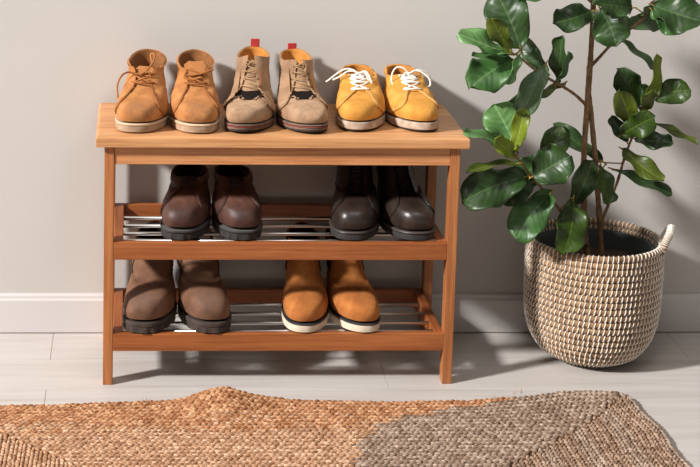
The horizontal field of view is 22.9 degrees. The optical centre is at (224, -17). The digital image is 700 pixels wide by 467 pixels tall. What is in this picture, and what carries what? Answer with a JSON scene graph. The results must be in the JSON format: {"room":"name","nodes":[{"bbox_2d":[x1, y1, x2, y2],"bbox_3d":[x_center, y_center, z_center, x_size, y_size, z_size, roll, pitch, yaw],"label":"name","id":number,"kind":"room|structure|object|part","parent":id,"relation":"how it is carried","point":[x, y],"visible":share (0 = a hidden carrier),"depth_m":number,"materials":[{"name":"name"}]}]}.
{"room":"entryway","nodes":[
{"label":"entryway","id":0,"kind":"room"},
{"bbox_2d":[0,0,699,292],"bbox_3d":[0.139,-0.510,3.680,5.600,2.620,0.120,1,9,-3],"label":"wall","id":1,"kind":"structure","parent":0,"point":[60,60],"depth_m":3.75,"materials":[{"name":"paint"}]},
{"bbox_2d":[0,293,699,332],"bbox_3d":[0.120,0.730,3.806,5.600,0.086,0.015,1,9,-3],"label":"baseboard","id":2,"kind":"structure","parent":1,"relation":"attached to","point":[19,312],"depth_m":3.81,"materials":[{"name":"grey paint"}]},
{"bbox_2d":[0,332,699,466],"bbox_3d":[0.237,1.146,1.554,5.600,0.030,4.600,1,9,-3],"label":"floor","id":3,"kind":"structure","parent":0,"point":[663,381],"depth_m":3.58,"materials":[{"name":"grey wood"}]},
{"bbox_2d":[96,103,469,384],"bbox_3d":[0.107,0.541,3.610,0.750,0.524,0.302,1,9,-3],"label":"shoe rack","id":4,"kind":"object","parent":3,"relation":"on","point":[387,144],"depth_m":3.49,"materials":[{"name":"brown wood"}]},
{"bbox_3d":[-0.234,0.569,3.472,0.020,0.500,0.030,1,9,-3],"label":"leg","id":5,"kind":"part","parent":4,"relation":"part of","materials":[{"name":"brown wood"}]},
{"bbox_3d":[-0.247,0.529,3.723,0.020,0.500,0.030,1,9,-3],"label":"leg","id":6,"kind":"part","parent":4,"relation":"part of","materials":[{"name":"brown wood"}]},
{"bbox_3d":[-0.224,0.707,3.623,0.019,0.037,0.256,1,9,-3],"label":"rail","id":7,"kind":"part","parent":4,"relation":"part of","materials":[{"name":"brown wood"}]},
{"bbox_3d":[-0.220,0.517,3.594,0.019,0.036,0.256,1,9,-3],"label":"rail","id":8,"kind":"part","parent":4,"relation":"part of","materials":[{"name":"brown wood"}]},
{"bbox_2d":[115,49,168,131],"bbox_3d":[-0.167,0.213,3.548,0.109,0.134,0.280,1,9,-1],"label":"boot","id":9,"kind":"object","parent":4,"relation":"on","point":[142,105],"visible":1,"depth_m":3.49,"materials":[{"name":"beige leather"}]},
{"bbox_3d":[-0.149,0.614,3.608,0.116,0.154,0.295,1,9,2],"label":"pull on boot","id":10,"kind":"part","parent":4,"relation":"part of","materials":[{"name":"brown leather"}]},
{"bbox_2d":[160,164,210,239],"bbox_3d":[-0.075,0.452,3.592,0.108,0.097,0.279,1,9,3],"label":"shoe","id":11,"kind":"object","parent":4,"relation":"on","point":[185,211],"visible":0.97,"depth_m":3.50,"materials":[{"name":"brown leather"}]},
{"bbox_2d":[169,49,219,132],"bbox_3d":[-0.062,0.221,3.554,0.110,0.119,0.282,1,9,-2],"label":"boot","id":12,"kind":"object","parent":4,"relation":"on","point":[194,100],"visible":1,"depth_m":3.49,"materials":[{"name":"beige leather"}]},
{"bbox_3d":[-0.048,0.615,3.614,0.114,0.153,0.295,0,9,-7],"label":"pull on boot","id":13,"kind":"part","parent":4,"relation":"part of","materials":[{"name":"brown leather"}]},
{"bbox_3d":[0.101,0.499,3.744,0.677,0.036,0.014,1,9,-3],"label":"rail","id":14,"kind":"part","parent":4,"relation":"part of","materials":[{"name":"brown wood"}]},
{"bbox_3d":[0.106,0.499,3.650,0.639,0.008,0.008,1,9,-3],"label":"rod","id":15,"kind":"part","parent":4,"relation":"part of","materials":[{"name":"silver metal"}]},
{"bbox_2d":[211,165,262,240],"bbox_3d":[0.021,0.453,3.597,0.109,0.096,0.280,0,9,-5],"label":"shoe","id":16,"kind":"object","parent":4,"relation":"on","point":[237,212],"visible":0.99,"depth_m":3.51,"materials":[{"name":"brown leather"}]},
{"bbox_2d":[223,39,275,131],"bbox_3d":[0.062,0.211,3.554,0.108,0.144,0.281,3,9,11],"label":"boot","id":17,"kind":"object","parent":4,"relation":"on","point":[250,105],"visible":1,"depth_m":3.52,"materials":[{"name":"beige leather"}]},
{"bbox_3d":[0.109,0.508,3.595,0.639,0.008,0.008,1,9,-3],"label":"rod","id":18,"kind":"part","parent":4,"relation":"part of","materials":[{"name":"silver metal"}]},
{"bbox_3d":[0.112,0.517,3.541,0.639,0.008,0.008,1,9,-3],"label":"rod","id":19,"kind":"part","parent":4,"relation":"part of","materials":[{"name":"silver metal"}]},
{"bbox_3d":[0.098,0.689,3.774,0.677,0.037,0.014,1,9,-3],"label":"rail","id":20,"kind":"part","parent":4,"relation":"part of","materials":[{"name":"brown wood"}]},
{"bbox_3d":[0.103,0.689,3.680,0.639,0.008,0.008,1,9,-3],"label":"rod","id":21,"kind":"part","parent":4,"relation":"part of","materials":[{"name":"silver metal"}]},
{"bbox_3d":[0.111,0.714,3.522,0.639,0.008,0.008,1,9,-3],"label":"rod","id":22,"kind":"part","parent":4,"relation":"part of","materials":[{"name":"silver metal"}]},
{"bbox_3d":[0.112,0.731,3.508,0.677,0.037,0.014,1,9,-3],"label":"rail","id":23,"kind":"part","parent":4,"relation":"part of","materials":[{"name":"brown wood"}]},
{"bbox_3d":[0.114,0.524,3.493,0.639,0.008,0.008,1,9,-3],"label":"rod","id":24,"kind":"part","parent":4,"relation":"part of","materials":[{"name":"silver metal"}]},
{"bbox_3d":[0.115,0.541,3.478,0.677,0.036,0.014,1,9,-3],"label":"rail","id":25,"kind":"part","parent":4,"relation":"part of","materials":[{"name":"brown wood"}]},
{"bbox_3d":[0.108,0.707,3.570,0.639,0.008,0.008,1,9,-3],"label":"rod","id":26,"kind":"part","parent":4,"relation":"part of","materials":[{"name":"silver metal"}]},
{"bbox_3d":[0.106,0.698,3.625,0.639,0.008,0.008,1,9,-3],"label":"rod","id":27,"kind":"part","parent":4,"relation":"part of","materials":[{"name":"silver metal"}]},
{"bbox_2d":[275,43,327,131],"bbox_3d":[0.154,0.216,3.563,0.104,0.134,0.282,0,9,-8],"label":"boot","id":28,"kind":"object","parent":4,"relation":"on","point":[300,107],"visible":1,"depth_m":3.52,"materials":[{"name":"beige leather"}]},
{"bbox_2d":[281,222,328,332],"bbox_3d":[0.171,0.617,3.624,0.099,0.154,0.284,1,9,0],"label":"boot","id":29,"kind":"object","parent":4,"relation":"on","point":[304,308],"visible":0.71,"depth_m":3.56,"materials":[{"name":"orange leather"}]},
{"bbox_2d":[325,228,380,332],"bbox_3d":[0.265,0.618,3.628,0.100,0.154,0.285,0,9,-10],"label":"boot","id":30,"kind":"object","parent":4,"relation":"on","point":[353,305],"visible":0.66,"depth_m":3.56,"materials":[{"name":"orange leather"}]},
{"bbox_2d":[329,165,379,240],"bbox_3d":[0.275,0.426,3.608,0.112,0.155,0.282,1,9,2],"label":"boot","id":31,"kind":"object","parent":4,"relation":"on","point":[355,206],"visible":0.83,"depth_m":3.52,"materials":[{"name":"black leather"}]},
{"bbox_2d":[326,64,384,130],"bbox_3d":[0.275,0.230,3.593,0.123,0.102,0.281,1,9,2],"label":"shoe","id":32,"kind":"object","parent":4,"relation":"on","point":[360,102],"visible":1,"depth_m":3.52,"materials":[{"name":"yellow leather"}]},
{"bbox_2d":[377,165,434,240],"bbox_3d":[0.374,0.427,3.613,0.112,0.155,0.282,0,9,-7],"label":"boot","id":33,"kind":"object","parent":4,"relation":"on","point":[406,213],"visible":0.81,"depth_m":3.53,"materials":[{"name":"black leather"}]},
{"bbox_2d":[383,64,438,131],"bbox_3d":[0.386,0.228,3.599,0.106,0.108,0.281,0,9,-6],"label":"shoe","id":34,"kind":"object","parent":4,"relation":"on","point":[410,104],"visible":1,"depth_m":3.53,"materials":[{"name":"yellow leather"}]},
{"bbox_3d":[0.433,0.713,3.659,0.019,0.037,0.256,1,9,-3],"label":"rail","id":35,"kind":"part","parent":4,"relation":"part of","materials":[{"name":"brown wood"}]},
{"bbox_3d":[0.449,0.536,3.761,0.020,0.500,0.030,1,9,-3],"label":"leg","id":36,"kind":"part","parent":4,"relation":"part of","materials":[{"name":"brown wood"}]},
{"bbox_3d":[0.436,0.523,3.629,0.019,0.036,0.256,1,9,-3],"label":"rail","id":37,"kind":"part","parent":4,"relation":"part of","materials":[{"name":"brown wood"}]},
{"bbox_3d":[0.462,0.575,3.509,0.020,0.500,0.030,1,9,-3],"label":"leg","id":38,"kind":"part","parent":4,"relation":"part of","materials":[{"name":"brown wood"}]},
{"bbox_2d":[0,386,690,466],"bbox_3d":[0.141,0.863,3.110,1.452,0.043,0.666,1,9,-3],"label":"rug","id":39,"kind":"object","parent":3,"relation":"on","point":[222,426],"visible":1,"depth_m":3.25,"materials":[{"name":"wicker"}]},
{"bbox_2d":[523,217,675,367],"bbox_3d":[0.789,0.652,3.679,0.294,0.308,0.294,-6,12,-39],"label":"basket","id":40,"kind":"object","parent":3,"relation":"on","point":[568,335],"visible":0.93,"depth_m":3.57,"materials":[{"name":"beige wicker"}]},
{"bbox_2d":[534,228,655,322],"bbox_3d":[0.789,0.668,3.681,0.260,0.222,0.260,1,9,-3],"label":"pot","id":41,"kind":"object","parent":40,"relation":"in","point":[631,244],"visible":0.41,"depth_m":3.75,"materials":[{"name":"grey plastic"}]},
{"bbox_2d":[554,246,631,262],"bbox_3d":[0.790,0.612,3.672,0.229,0.040,0.229,1,9,-3],"label":"potting soil","id":42,"kind":"object","parent":41,"relation":"in","point":[609,252],"visible":0.08,"depth_m":3.74,"materials":[{"name":"black soil"}]},
{"bbox_2d":[456,0,699,256],"bbox_3d":[0.722,0.253,3.563,0.554,0.713,0.228,-1,9,-13],"label":"fiddle leaf fig","id":43,"kind":"object","parent":42,"relation":"on","point":[506,124],"visible":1,"depth_m":3.52,"materials":[{"name":"green plant"}]},
{"bbox_3d":[0.933,0.538,3.625,0.035,0.058,0.087,3,9,14],"label":"handle","id":44,"kind":"part","parent":40,"relation":"part of","materials":[{"name":"beige wicker"}]}
]}

